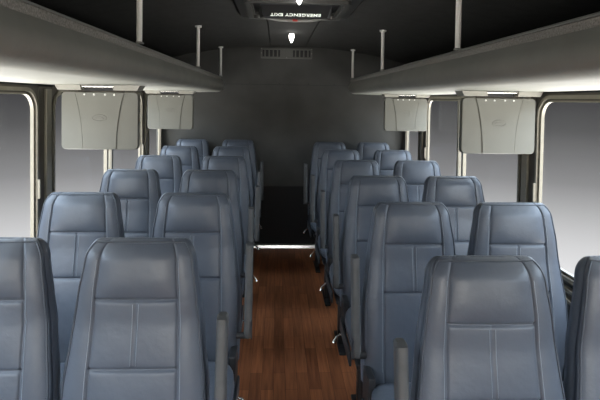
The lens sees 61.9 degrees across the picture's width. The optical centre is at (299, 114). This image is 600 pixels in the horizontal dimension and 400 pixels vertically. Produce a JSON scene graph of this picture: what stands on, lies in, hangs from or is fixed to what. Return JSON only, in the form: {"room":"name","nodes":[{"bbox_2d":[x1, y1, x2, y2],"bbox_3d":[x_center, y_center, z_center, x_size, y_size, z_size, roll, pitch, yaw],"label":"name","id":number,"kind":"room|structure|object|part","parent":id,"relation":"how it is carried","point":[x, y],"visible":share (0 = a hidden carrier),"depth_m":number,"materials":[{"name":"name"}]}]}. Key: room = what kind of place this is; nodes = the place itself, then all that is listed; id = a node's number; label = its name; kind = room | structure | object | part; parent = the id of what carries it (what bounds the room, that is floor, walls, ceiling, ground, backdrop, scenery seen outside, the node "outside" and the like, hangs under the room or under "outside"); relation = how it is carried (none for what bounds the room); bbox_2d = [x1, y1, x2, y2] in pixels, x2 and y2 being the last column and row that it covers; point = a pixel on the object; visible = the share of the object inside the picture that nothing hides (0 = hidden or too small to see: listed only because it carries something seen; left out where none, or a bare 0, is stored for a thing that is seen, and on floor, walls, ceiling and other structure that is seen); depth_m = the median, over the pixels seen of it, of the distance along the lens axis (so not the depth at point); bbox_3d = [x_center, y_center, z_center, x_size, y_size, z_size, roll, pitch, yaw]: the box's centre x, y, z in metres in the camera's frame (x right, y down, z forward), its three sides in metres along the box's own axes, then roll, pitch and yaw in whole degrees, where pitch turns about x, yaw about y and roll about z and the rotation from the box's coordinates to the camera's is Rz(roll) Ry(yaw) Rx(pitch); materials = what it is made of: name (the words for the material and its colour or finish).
{"room":"vehicle interior","nodes":[
{"label":"vehicle interior","id":0,"kind":"room"},
{"bbox_2d":[0,82,161,148],"bbox_3d":[-1.320,0.574,1.390,0.014,2.110,8.060,1,2,-3],"label":"wall","id":1,"kind":"structure","parent":0,"point":[0,82],"depth_m":2.52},
{"bbox_2d":[0,84,40,237],"bbox_3d":[-1.309,0.337,1.608,0.046,0.910,1.960,1,2,-3],"label":"window","id":2,"kind":"structure","parent":1,"relation":"in","point":[30,91],"depth_m":2.54,"materials":[{"name":"brown metal"}]},
{"bbox_2d":[37,86,51,220],"bbox_3d":[-1.356,0.307,2.662,0.027,0.915,0.142,1,2,-3],"label":"trim","id":3,"kind":"structure","parent":1,"relation":"attached to","point":[44,92],"depth_m":2.65,"materials":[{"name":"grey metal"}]},
{"bbox_2d":[51,86,143,192],"bbox_3d":[-1.402,0.275,3.650,0.046,0.910,1.830,1,2,-3],"label":"window","id":4,"kind":"structure","parent":1,"relation":"in","point":[108,159],"depth_m":3.04,"materials":[{"name":"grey metal"}]},
{"bbox_2d":[0,0,223,91],"bbox_3d":[-0.957,-0.203,1.560,0.650,0.168,7.415,1,2,-3],"label":"luggage rack","id":5,"kind":"object","parent":1,"relation":"attached to","point":[39,44],"visible":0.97,"depth_m":1.51,"materials":[{"name":"plastic"}]},
{"bbox_2d":[54,84,144,149],"bbox_3d":[-1.026,0.015,2.573,0.424,0.330,0.110,1,2,-3],"label":"monitor","id":6,"kind":"object","parent":5,"relation":"hanging from","point":[107,117],"visible":1,"depth_m":2.56,"materials":[{"name":"grey plastic"}]},
{"bbox_3d":[-1.022,-0.142,2.541,0.166,0.008,0.040,1,2,-3],"label":"latch plate","id":7,"kind":"part","parent":6,"relation":"part of","materials":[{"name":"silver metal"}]},
{"bbox_3d":[-1.025,0.033,2.558,0.248,0.287,0.005,1,2,-3],"label":"panel","id":8,"kind":"part","parent":6,"relation":"part of","materials":[{"name":"grey plastic"}]},
{"bbox_2d":[144,90,195,128],"bbox_3d":[-1.116,-0.038,4.309,0.422,0.330,0.110,1,2,-3],"label":"monitor","id":9,"kind":"object","parent":5,"relation":"hanging from","point":[166,109],"visible":1,"depth_m":4.29,"materials":[{"name":"grey plastic"}]},
{"bbox_3d":[-1.115,-0.020,4.295,0.247,0.287,0.005,1,2,-3],"label":"panel","id":10,"kind":"part","parent":9,"relation":"part of","materials":[{"name":"grey plastic"}]},
{"bbox_2d":[142,91,147,154],"bbox_3d":[-1.447,0.246,4.669,0.027,0.915,0.202,1,2,-3],"label":"trim","id":11,"kind":"structure","parent":1,"relation":"attached to","point":[144,94],"depth_m":4.65,"materials":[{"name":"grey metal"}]},
{"bbox_3d":[-1.454,0.246,4.668,0.013,0.915,0.202,1,2,-3],"label":"panel","id":12,"kind":"part","parent":11,"relation":"part of","materials":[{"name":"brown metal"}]},
{"bbox_2d":[148,93,160,154],"bbox_3d":[-1.472,0.232,5.038,0.032,0.910,0.530,1,2,-3],"label":"window","id":13,"kind":"structure","parent":1,"relation":"in","point":[159,130],"depth_m":5.26,"materials":[{"name":"glass"}]},
{"bbox_2d":[156,45,409,243],"bbox_3d":[-0.173,0.343,5.498,2.770,2.360,0.066,1,2,-3],"label":"wall","id":14,"kind":"structure","parent":0,"point":[285,107],"depth_m":5.47,"materials":[{"name":"paint"}]},
{"bbox_2d":[254,244,314,247],"bbox_3d":[-0.187,1.446,5.482,1.200,0.035,0.045,1,2,-3],"label":"trim","id":15,"kind":"structure","parent":14,"relation":"attached to","point":[258,245],"depth_m":5.47,"materials":[{"name":"metal"}]},
{"bbox_3d":[-0.185,1.156,5.527,2.770,0.732,0.056,1,2,-3],"label":"panel","id":16,"kind":"part","parent":14,"relation":"part of","materials":[{"name":"black"}]},
{"bbox_2d":[261,48,311,58],"bbox_3d":[-0.146,-0.660,5.426,0.560,0.110,0.035,1,2,-3],"label":"air vent","id":17,"kind":"object","parent":14,"relation":"in","point":[280,53],"visible":1,"depth_m":5.42,"materials":[{"name":"grey plastic"}]},
{"bbox_2d":[233,248,356,399],"bbox_3d":[-0.005,1.616,1.482,2.650,0.060,8.060,1,2,-3],"label":"floor","id":18,"kind":"structure","parent":0,"point":[291,354],"depth_m":3.41,"materials":[{"name":"brown wood"}]},
{"bbox_2d":[0,237,60,399],"bbox_3d":[-0.949,0.985,1.268,0.447,1.186,0.691,1,2,-2],"label":"passenger seat","id":19,"kind":"object","parent":18,"relation":"on","point":[29,338],"visible":1,"depth_m":1.49,"materials":[{"name":"leather"}]},
{"bbox_2d":[37,192,124,389],"bbox_3d":[-0.996,0.962,2.026,0.447,1.186,0.691,1,2,-3],"label":"passenger seat","id":20,"kind":"object","parent":18,"relation":"on","point":[70,222],"visible":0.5,"depth_m":2.24,"materials":[{"name":"leather"}]},
{"bbox_2d":[60,362,64,389],"bbox_3d":[-0.994,1.121,1.934,0.438,0.136,0.490,1,2,-3],"label":"seat cushion","id":21,"kind":"object","parent":20,"relation":"on","point":[62,364],"depth_m":2.06,"materials":[{"name":"leather"}]},
{"bbox_2d":[99,169,161,236],"bbox_3d":[-1.032,0.938,2.785,0.447,1.186,0.691,1,2,-2],"label":"passenger seat","id":22,"kind":"object","parent":18,"relation":"on","point":[138,191],"visible":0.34,"depth_m":3.00,"materials":[{"name":"leather"}]},
{"bbox_2d":[60,237,228,399],"bbox_3d":[-0.463,0.992,1.290,0.507,1.186,0.694,1,2,-2],"label":"passenger seat","id":23,"kind":"object","parent":18,"relation":"on","point":[138,332],"visible":1,"depth_m":1.50,"materials":[{"name":"leather"}]},
{"bbox_3d":[-0.239,0.817,1.508,0.037,0.400,0.124,1,2,-2],"label":"armrest","id":24,"kind":"part","parent":23,"relation":"part of","materials":[{"name":"plastic"}]},
{"bbox_2d":[135,155,182,194],"bbox_3d":[-1.073,0.915,3.543,0.447,1.186,0.691,1,2,-3],"label":"passenger seat","id":25,"kind":"object","parent":18,"relation":"on","point":[168,167],"visible":0.25,"depth_m":3.77,"materials":[{"name":"leather"}]},
{"bbox_2d":[160,146,200,173],"bbox_3d":[-1.101,0.892,4.303,0.447,1.186,0.691,1,2,-2],"label":"passenger seat","id":26,"kind":"object","parent":18,"relation":"on","point":[189,156],"visible":0.22,"depth_m":4.53,"materials":[{"name":"leather"}]},
{"bbox_2d":[176,139,209,168],"bbox_3d":[-1.148,0.868,5.061,0.447,1.186,0.691,1,2,-2],"label":"passenger seat","id":27,"kind":"object","parent":18,"relation":"on","point":[201,145],"visible":0.19,"depth_m":5.29,"materials":[{"name":"leather"}]},
{"bbox_2d":[152,193,253,399],"bbox_3d":[-0.457,0.969,2.051,0.507,1.186,0.694,1,2,-2],"label":"passenger seat","id":28,"kind":"object","parent":18,"relation":"on","point":[205,219],"visible":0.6,"depth_m":2.26,"materials":[{"name":"leather"}]},
{"bbox_2d":[208,361,233,399],"bbox_3d":[-0.485,1.128,1.957,0.438,0.136,0.490,1,2,-2],"label":"seat cushion","id":29,"kind":"object","parent":28,"relation":"on","point":[230,370],"depth_m":2.03,"materials":[{"name":"leather"}]},
{"bbox_3d":[-0.487,1.133,2.013,0.430,0.180,0.510,1,2,-2],"label":"seat frame","id":30,"kind":"part","parent":28,"relation":"part of","materials":[{"name":"black metal"}]},
{"bbox_3d":[-0.233,0.794,2.268,0.037,0.400,0.124,1,2,-2],"label":"armrest","id":31,"kind":"part","parent":28,"relation":"part of","materials":[{"name":"plastic"}]},
{"bbox_2d":[179,170,253,331],"bbox_3d":[-0.523,0.945,2.809,0.507,1.186,0.694,1,2,-3],"label":"passenger seat","id":32,"kind":"object","parent":18,"relation":"on","point":[192,181],"visible":0.27,"depth_m":3.03,"materials":[{"name":"leather"}]},
{"bbox_3d":[-0.561,0.717,3.053,0.447,0.746,0.186,1,2,-3],"label":"backrest","id":33,"kind":"part","parent":32,"relation":"part of","materials":[{"name":"leather"}]},
{"bbox_3d":[-0.300,0.770,3.027,0.037,0.400,0.124,1,2,-3],"label":"armrest","id":34,"kind":"part","parent":32,"relation":"part of","materials":[{"name":"plastic"}]},
{"bbox_2d":[201,156,259,292],"bbox_3d":[-0.550,0.922,3.568,0.507,1.186,0.694,1,2,-2],"label":"passenger seat","id":35,"kind":"object","parent":18,"relation":"on","point":[238,164],"visible":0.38,"depth_m":3.79,"materials":[{"name":"leather"}]},
{"bbox_3d":[-0.585,0.694,3.812,0.447,0.746,0.186,1,2,-2],"label":"backrest","id":36,"kind":"part","parent":35,"relation":"part of","materials":[{"name":"leather"}]},
{"bbox_3d":[-0.325,0.747,3.784,0.037,0.400,0.124,1,2,-2],"label":"armrest","id":37,"kind":"part","parent":35,"relation":"part of","materials":[{"name":"plastic"}]},
{"bbox_2d":[212,146,260,296],"bbox_3d":[-0.596,0.898,4.326,0.507,1.186,0.694,1,2,-3],"label":"passenger seat","id":38,"kind":"object","parent":18,"relation":"on","point":[219,150],"visible":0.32,"depth_m":4.56,"materials":[{"name":"leather"}]},
{"bbox_3d":[-0.634,0.670,4.570,0.447,0.746,0.186,1,2,-3],"label":"backrest","id":39,"kind":"part","parent":38,"relation":"part of","materials":[{"name":"leather"}]},
{"bbox_3d":[-0.373,0.724,4.544,0.037,0.400,0.124,1,2,-3],"label":"armrest","id":40,"kind":"part","parent":38,"relation":"part of","materials":[{"name":"plastic"}]},
{"bbox_2d":[222,140,263,228],"bbox_3d":[-0.629,0.875,5.085,0.507,1.186,0.694,1,2,-3],"label":"passenger seat","id":41,"kind":"object","parent":18,"relation":"on","point":[240,143],"visible":0.24,"depth_m":5.31,"materials":[{"name":"leather"}]},
{"bbox_3d":[-0.665,0.647,5.329,0.447,0.746,0.186,1,2,-2],"label":"backrest","id":42,"kind":"part","parent":41,"relation":"part of","materials":[{"name":"leather"}]},
{"bbox_3d":[-0.405,0.700,5.302,0.037,0.400,0.124,1,2,-2],"label":"armrest","id":43,"kind":"part","parent":41,"relation":"part of","materials":[{"name":"plastic"}]},
{"bbox_2d":[303,142,345,272],"bbox_3d":[0.289,0.893,4.947,0.502,1.186,0.694,1,2,-3],"label":"passenger seat","id":44,"kind":"object","parent":18,"relation":"on","point":[319,147],"visible":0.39,"depth_m":5.15,"materials":[{"name":"leather"}]},
{"bbox_3d":[0.057,0.712,5.142,0.037,0.400,0.124,1,2,-3],"label":"armrest","id":45,"kind":"part","parent":44,"relation":"part of","materials":[{"name":"plastic"}]},
{"bbox_3d":[0.316,1.058,4.911,0.430,0.180,0.510,1,2,-3],"label":"seat frame","id":46,"kind":"part","parent":44,"relation":"part of","materials":[{"name":"black"}]},
{"bbox_3d":[0.306,0.666,5.194,0.447,0.746,0.186,1,2,-3],"label":"backrest","id":47,"kind":"part","parent":44,"relation":"part of","materials":[{"name":"leather"}]},
{"bbox_2d":[310,149,359,305],"bbox_3d":[0.341,0.917,4.189,0.502,1.186,0.694,1,2,-3],"label":"passenger seat","id":48,"kind":"object","parent":18,"relation":"on","point":[329,157],"visible":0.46,"depth_m":4.39,"materials":[{"name":"leather"}]},
{"bbox_3d":[0.111,0.736,4.386,0.037,0.400,0.124,1,2,-3],"label":"armrest","id":49,"kind":"part","parent":48,"relation":"part of","materials":[{"name":"plastic"}]},
{"bbox_3d":[0.367,1.081,4.153,0.430,0.180,0.510,1,2,-3],"label":"seat frame","id":50,"kind":"part","parent":48,"relation":"part of","materials":[{"name":"black"}]},
{"bbox_2d":[318,233,325,257],"bbox_3d":[0.370,1.076,4.098,0.438,0.136,0.490,1,2,-3],"label":"seat cushion","id":51,"kind":"object","parent":48,"relation":"on","point":[322,251],"depth_m":3.99,"materials":[{"name":"leather"}]},
{"bbox_3d":[0.359,0.690,4.436,0.447,0.746,0.186,1,2,-3],"label":"backrest","id":52,"kind":"part","parent":48,"relation":"part of","materials":[{"name":"leather"}]},
{"bbox_2d":[319,160,379,355],"bbox_3d":[0.394,0.940,3.431,0.502,1.186,0.694,1,2,-2],"label":"passenger seat","id":53,"kind":"object","parent":18,"relation":"on","point":[343,170],"visible":0.42,"depth_m":3.63,"materials":[{"name":"leather"}]},
{"bbox_3d":[0.165,0.759,3.629,0.037,0.400,0.124,1,2,-2],"label":"armrest","id":54,"kind":"part","parent":53,"relation":"part of","materials":[{"name":"plastic"}]},
{"bbox_3d":[0.420,1.105,3.395,0.430,0.180,0.510,1,2,-2],"label":"seat frame","id":55,"kind":"part","parent":53,"relation":"part of","materials":[{"name":"black"}]},
{"bbox_2d":[329,261,339,295],"bbox_3d":[0.422,1.100,3.340,0.438,0.136,0.490,1,2,-2],"label":"seat cushion","id":56,"kind":"object","parent":53,"relation":"on","point":[336,292],"depth_m":3.30,"materials":[{"name":"leather"}]},
{"bbox_3d":[0.414,0.713,3.678,0.447,0.746,0.186,1,2,-2],"label":"backrest","id":57,"kind":"part","parent":53,"relation":"part of","materials":[{"name":"leather"}]},
{"bbox_2d":[332,175,408,399],"bbox_3d":[0.435,0.964,2.673,0.502,1.186,0.694,1,2,-2],"label":"passenger seat","id":58,"kind":"object","parent":18,"relation":"on","point":[364,191],"visible":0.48,"depth_m":2.88,"materials":[{"name":"leather"}]},
{"bbox_3d":[0.206,0.782,2.871,0.037,0.400,0.124,1,2,-2],"label":"armrest","id":59,"kind":"part","parent":58,"relation":"part of","materials":[{"name":"plastic"}]},
{"bbox_3d":[0.215,1.244,2.786,0.083,0.059,0.027,0,2,-28],"label":"recline lever","id":60,"kind":"part","parent":58,"relation":"part of","materials":[{"name":"silver metal"}]},
{"bbox_3d":[0.461,1.129,2.637,0.430,0.180,0.510,1,2,-2],"label":"seat frame","id":61,"kind":"part","parent":58,"relation":"part of","materials":[{"name":"black"}]},
{"bbox_2d":[345,306,360,344],"bbox_3d":[0.463,1.123,2.581,0.438,0.136,0.490,1,2,-2],"label":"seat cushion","id":62,"kind":"object","parent":58,"relation":"on","point":[347,308],"depth_m":2.62,"materials":[{"name":"leather"}]},
{"bbox_3d":[0.455,0.736,2.919,0.447,0.746,0.186,1,2,-2],"label":"backrest","id":63,"kind":"part","parent":58,"relation":"part of","materials":[{"name":"leather"}]},
{"bbox_2d":[357,143,389,159],"bbox_3d":[0.774,0.900,4.969,0.447,1.186,0.691,1,2,-2],"label":"passenger seat","id":64,"kind":"object","parent":18,"relation":"on","point":[366,151],"visible":0.2,"depth_m":5.20,"materials":[{"name":"leather"}]},
{"bbox_2d":[373,150,411,175],"bbox_3d":[0.839,0.923,4.212,0.447,1.186,0.691,1,2,-3],"label":"passenger seat","id":65,"kind":"object","parent":18,"relation":"on","point":[386,160],"visible":0.25,"depth_m":4.43,"materials":[{"name":"leather"}]},
{"bbox_2d":[351,202,455,399],"bbox_3d":[0.466,0.987,1.913,0.502,1.186,0.694,1,2,-3],"label":"passenger seat","id":66,"kind":"object","parent":18,"relation":"on","point":[403,237],"visible":0.76,"depth_m":2.12,"materials":[{"name":"leather"}]},
{"bbox_3d":[0.218,0.972,2.072,0.006,0.080,0.030,1,2,-3],"label":"plate","id":67,"kind":"part","parent":66,"relation":"part of","materials":[{"name":"grey plastic"}]},
{"bbox_3d":[0.235,0.806,2.109,0.037,0.400,0.124,1,2,-3],"label":"armrest","id":68,"kind":"part","parent":66,"relation":"part of","materials":[{"name":"plastic"}]},
{"bbox_3d":[0.492,1.152,1.878,0.430,0.180,0.510,1,2,-3],"label":"seat frame","id":69,"kind":"part","parent":66,"relation":"part of","materials":[{"name":"black metal"}]},
{"bbox_2d":[371,382,410,399],"bbox_3d":[0.495,1.147,1.822,0.438,0.136,0.490,1,2,-3],"label":"seat cushion","id":70,"kind":"object","parent":66,"relation":"on","point":[379,390],"depth_m":1.96,"materials":[{"name":"leather"}]},
{"bbox_2d":[393,160,440,201],"bbox_3d":[0.873,0.947,3.453,0.447,1.186,0.691,1,2,-2],"label":"passenger seat","id":71,"kind":"object","parent":18,"relation":"on","point":[414,173],"visible":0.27,"depth_m":3.67,"materials":[{"name":"leather"}]},
{"bbox_2d":[422,176,484,254],"bbox_3d":[0.916,0.970,2.695,0.447,1.186,0.691,1,2,-3],"label":"passenger seat","id":72,"kind":"object","parent":18,"relation":"on","point":[460,195],"visible":0.3,"depth_m":2.91,"materials":[{"name":"leather"}]},
{"bbox_2d":[393,255,565,399],"bbox_3d":[0.506,1.010,1.155,0.502,1.186,0.694,1,2,-3],"label":"passenger seat","id":73,"kind":"object","parent":18,"relation":"on","point":[485,329],"visible":1,"depth_m":1.37,"materials":[{"name":"leather"}]},
{"bbox_3d":[0.277,0.829,1.352,0.037,0.400,0.124,1,2,-3],"label":"armrest","id":74,"kind":"part","parent":73,"relation":"part of","materials":[{"name":"plastic"}]},
{"bbox_2d":[467,202,567,382],"bbox_3d":[0.944,0.993,1.935,0.447,1.186,0.691,1,2,-3],"label":"passenger seat","id":75,"kind":"object","parent":18,"relation":"on","point":[497,228],"visible":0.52,"depth_m":2.16,"materials":[{"name":"leather"}]},
{"bbox_2d":[563,256,599,399],"bbox_3d":[0.982,1.017,1.177,0.447,1.186,0.691,1,2,-3],"label":"passenger seat","id":76,"kind":"object","parent":18,"relation":"on","point":[581,381],"visible":0.98,"depth_m":1.41,"materials":[{"name":"leather"}]},
{"bbox_2d":[28,0,599,63],"bbox_3d":[0.028,-0.582,1.416,2.770,0.302,8.180,1,2,-3],"label":"ceiling","id":77,"kind":"structure","parent":0,"point":[416,30],"depth_m":3.30,"materials":[{"name":"fabric"}]},
{"bbox_2d":[135,0,143,43],"bbox_3d":[-0.683,-0.455,2.128,0.052,0.308,0.052,1,2,-3],"label":"support post","id":78,"kind":"object","parent":77,"relation":"attached to","point":[139,3],"visible":0.92,"depth_m":2.12,"materials":[{"name":"white metal"}]},
{"bbox_2d":[195,25,201,66],"bbox_3d":[-0.755,-0.503,3.706,0.052,0.308,0.052,1,2,-3],"label":"support post","id":79,"kind":"object","parent":77,"relation":"attached to","point":[198,27],"visible":0.98,"depth_m":3.70,"materials":[{"name":"white metal"}]},
{"bbox_2d":[219,46,222,75],"bbox_3d":[-0.823,-0.549,5.194,0.052,0.308,0.052,1,2,-3],"label":"support post","id":80,"kind":"object","parent":77,"relation":"attached to","point":[220,47],"visible":0.97,"depth_m":5.18,"materials":[{"name":"white metal"}]},
{"bbox_2d":[288,32,294,42],"bbox_3d":[-0.074,-0.670,4.383,0.067,0.085,0.067,1,2,-3],"label":"ceiling lamp","id":81,"kind":"object","parent":77,"relation":"attached to","point":[291,35],"visible":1,"depth_m":4.37,"materials":[{"name":"grey plastic"}]},
{"bbox_2d":[235,0,362,21],"bbox_3d":[-0.023,-0.632,3.044,0.710,0.084,0.680,1,2,-3],"label":"hatch","id":82,"kind":"object","parent":77,"relation":"attached to","point":[277,10],"visible":1,"depth_m":3.06,"materials":[{"name":"grey plastic"}]},
{"bbox_3d":[-0.023,-0.662,3.043,0.524,0.008,0.504,1,2,-3],"label":"lid","id":83,"kind":"part","parent":82,"relation":"part of","materials":[{"name":"black plastic"}]},
{"bbox_2d":[351,49,354,78],"bbox_3d":[0.555,-0.528,5.257,0.052,0.304,0.052,1,2,-3],"label":"support post","id":84,"kind":"object","parent":77,"relation":"attached to","point":[352,50],"visible":0.94,"depth_m":5.25,"materials":[{"name":"white metal"}]},
{"bbox_2d":[380,30,385,70],"bbox_3d":[0.623,-0.482,3.769,0.052,0.304,0.052,1,2,-3],"label":"support post","id":85,"kind":"object","parent":77,"relation":"attached to","point":[381,31],"visible":0.94,"depth_m":3.76,"materials":[{"name":"white metal"}]},
{"bbox_2d":[453,0,461,50],"bbox_3d":[0.695,-0.434,2.192,0.052,0.304,0.052,1,2,-3],"label":"support post","id":86,"kind":"object","parent":77,"relation":"attached to","point":[458,2],"visible":0.88,"depth_m":2.18,"materials":[{"name":"white metal"}]},
{"bbox_2d":[404,91,599,318],"bbox_3d":[1.341,0.610,1.512,0.014,2.110,8.060,1,2,-3],"label":"wall","id":87,"kind":"structure","parent":0,"point":[564,282],"depth_m":2.41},
{"bbox_2d":[405,98,420,159],"bbox_3d":[1.167,0.268,5.159,0.032,0.910,0.530,1,2,-3],"label":"window","id":88,"kind":"structure","parent":87,"relation":"in","point":[406,132],"depth_m":5.38,"materials":[{"name":"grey metal"}]},
{"bbox_3d":[1.166,0.268,5.159,0.030,0.888,0.508,1,2,-3],"label":"frame","id":89,"kind":"part","parent":88,"relation":"part of","materials":[{"name":"beige metal"}]},
{"bbox_2d":[419,98,426,160],"bbox_3d":[1.175,0.282,4.789,0.027,0.915,0.202,1,2,-3],"label":"trim","id":90,"kind":"structure","parent":87,"relation":"attached to","point":[422,133],"depth_m":4.77,"materials":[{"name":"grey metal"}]},
{"bbox_2d":[424,95,522,201],"bbox_3d":[1.223,0.310,3.771,0.046,0.910,1.830,1,2,-3],"label":"window","id":91,"kind":"structure","parent":87,"relation":"in","point":[460,164],"depth_m":3.86,"materials":[{"name":"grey metal"}]},
{"bbox_2d":[348,12,599,94],"bbox_3d":[1.009,-0.176,1.651,0.650,0.168,7.415,1,2,-3],"label":"luggage rack","id":92,"kind":"object","parent":87,"relation":"attached to","point":[563,56],"visible":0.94,"depth_m":1.73,"materials":[{"name":"plastic"}]},
{"bbox_2d":[382,94,429,130],"bbox_3d":[0.953,-0.013,4.515,0.422,0.330,0.110,1,2,-3],"label":"monitor","id":93,"kind":"object","parent":92,"relation":"hanging from","point":[402,112],"visible":0.99,"depth_m":4.50,"materials":[{"name":"grey plastic"}]},
{"bbox_3d":[0.953,0.005,4.500,0.247,0.287,0.005,1,2,-3],"label":"panel","id":94,"kind":"part","parent":93,"relation":"part of","materials":[{"name":"grey plastic"}]},
{"bbox_2d":[455,91,542,153],"bbox_3d":[1.047,0.044,2.648,0.432,0.330,0.110,1,2,-3],"label":"monitor","id":95,"kind":"object","parent":92,"relation":"hanging from","point":[491,122],"visible":1,"depth_m":2.63,"materials":[{"name":"grey plastic"}]},
{"bbox_3d":[1.047,0.062,2.634,0.253,0.287,0.005,1,2,-3],"label":"panel","id":96,"kind":"part","parent":95,"relation":"part of","materials":[{"name":"grey plastic"}]},
{"bbox_3d":[1.050,-0.113,2.616,0.166,0.008,0.040,1,2,-3],"label":"latch plate","id":97,"kind":"part","parent":95,"relation":"part of","materials":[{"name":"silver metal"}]},
{"bbox_2d":[404,11,599,64],"bbox_3d":[1.335,-0.408,1.480,0.031,0.030,8.060,1,2,-3],"label":"trim","id":98,"kind":"structure","parent":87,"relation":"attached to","point":[599,11],"depth_m":2.80,"materials":[{"name":"white plastic"}]},
{"bbox_2d":[520,97,536,201],"bbox_3d":[1.266,0.343,2.782,0.027,0.915,0.142,1,2,-3],"label":"trim","id":99,"kind":"structure","parent":87,"relation":"attached to","point":[528,160],"depth_m":2.77,"materials":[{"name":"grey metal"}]},
{"bbox_3d":[1.273,0.343,2.783,0.013,0.915,0.142,1,2,-3],"label":"panel","id":100,"kind":"part","parent":99,"relation":"part of","materials":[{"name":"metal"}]},
{"bbox_2d":[532,92,599,285],"bbox_3d":[1.316,0.373,1.729,0.046,0.910,1.960,1,2,-3],"label":"window","id":101,"kind":"structure","parent":87,"relation":"in","point":[545,99],"depth_m":2.65,"materials":[{"name":"brown metal"}]},
{"bbox_2d":[563,283,572,295],"bbox_3d":[1.315,0.861,1.519,0.031,0.017,8.060,1,2,-3],"label":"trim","id":102,"kind":"structure","parent":87,"relation":"attached to","point":[567,289],"depth_m":2.37,"materials":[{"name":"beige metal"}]},
{"bbox_2d":[565,293,570,304],"bbox_3d":[1.307,0.901,1.519,0.046,0.017,8.060,1,2,-3],"label":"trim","id":103,"kind":"structure","parent":87,"relation":"attached to","point":[568,297],"depth_m":2.35,"materials":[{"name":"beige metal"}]}
]}

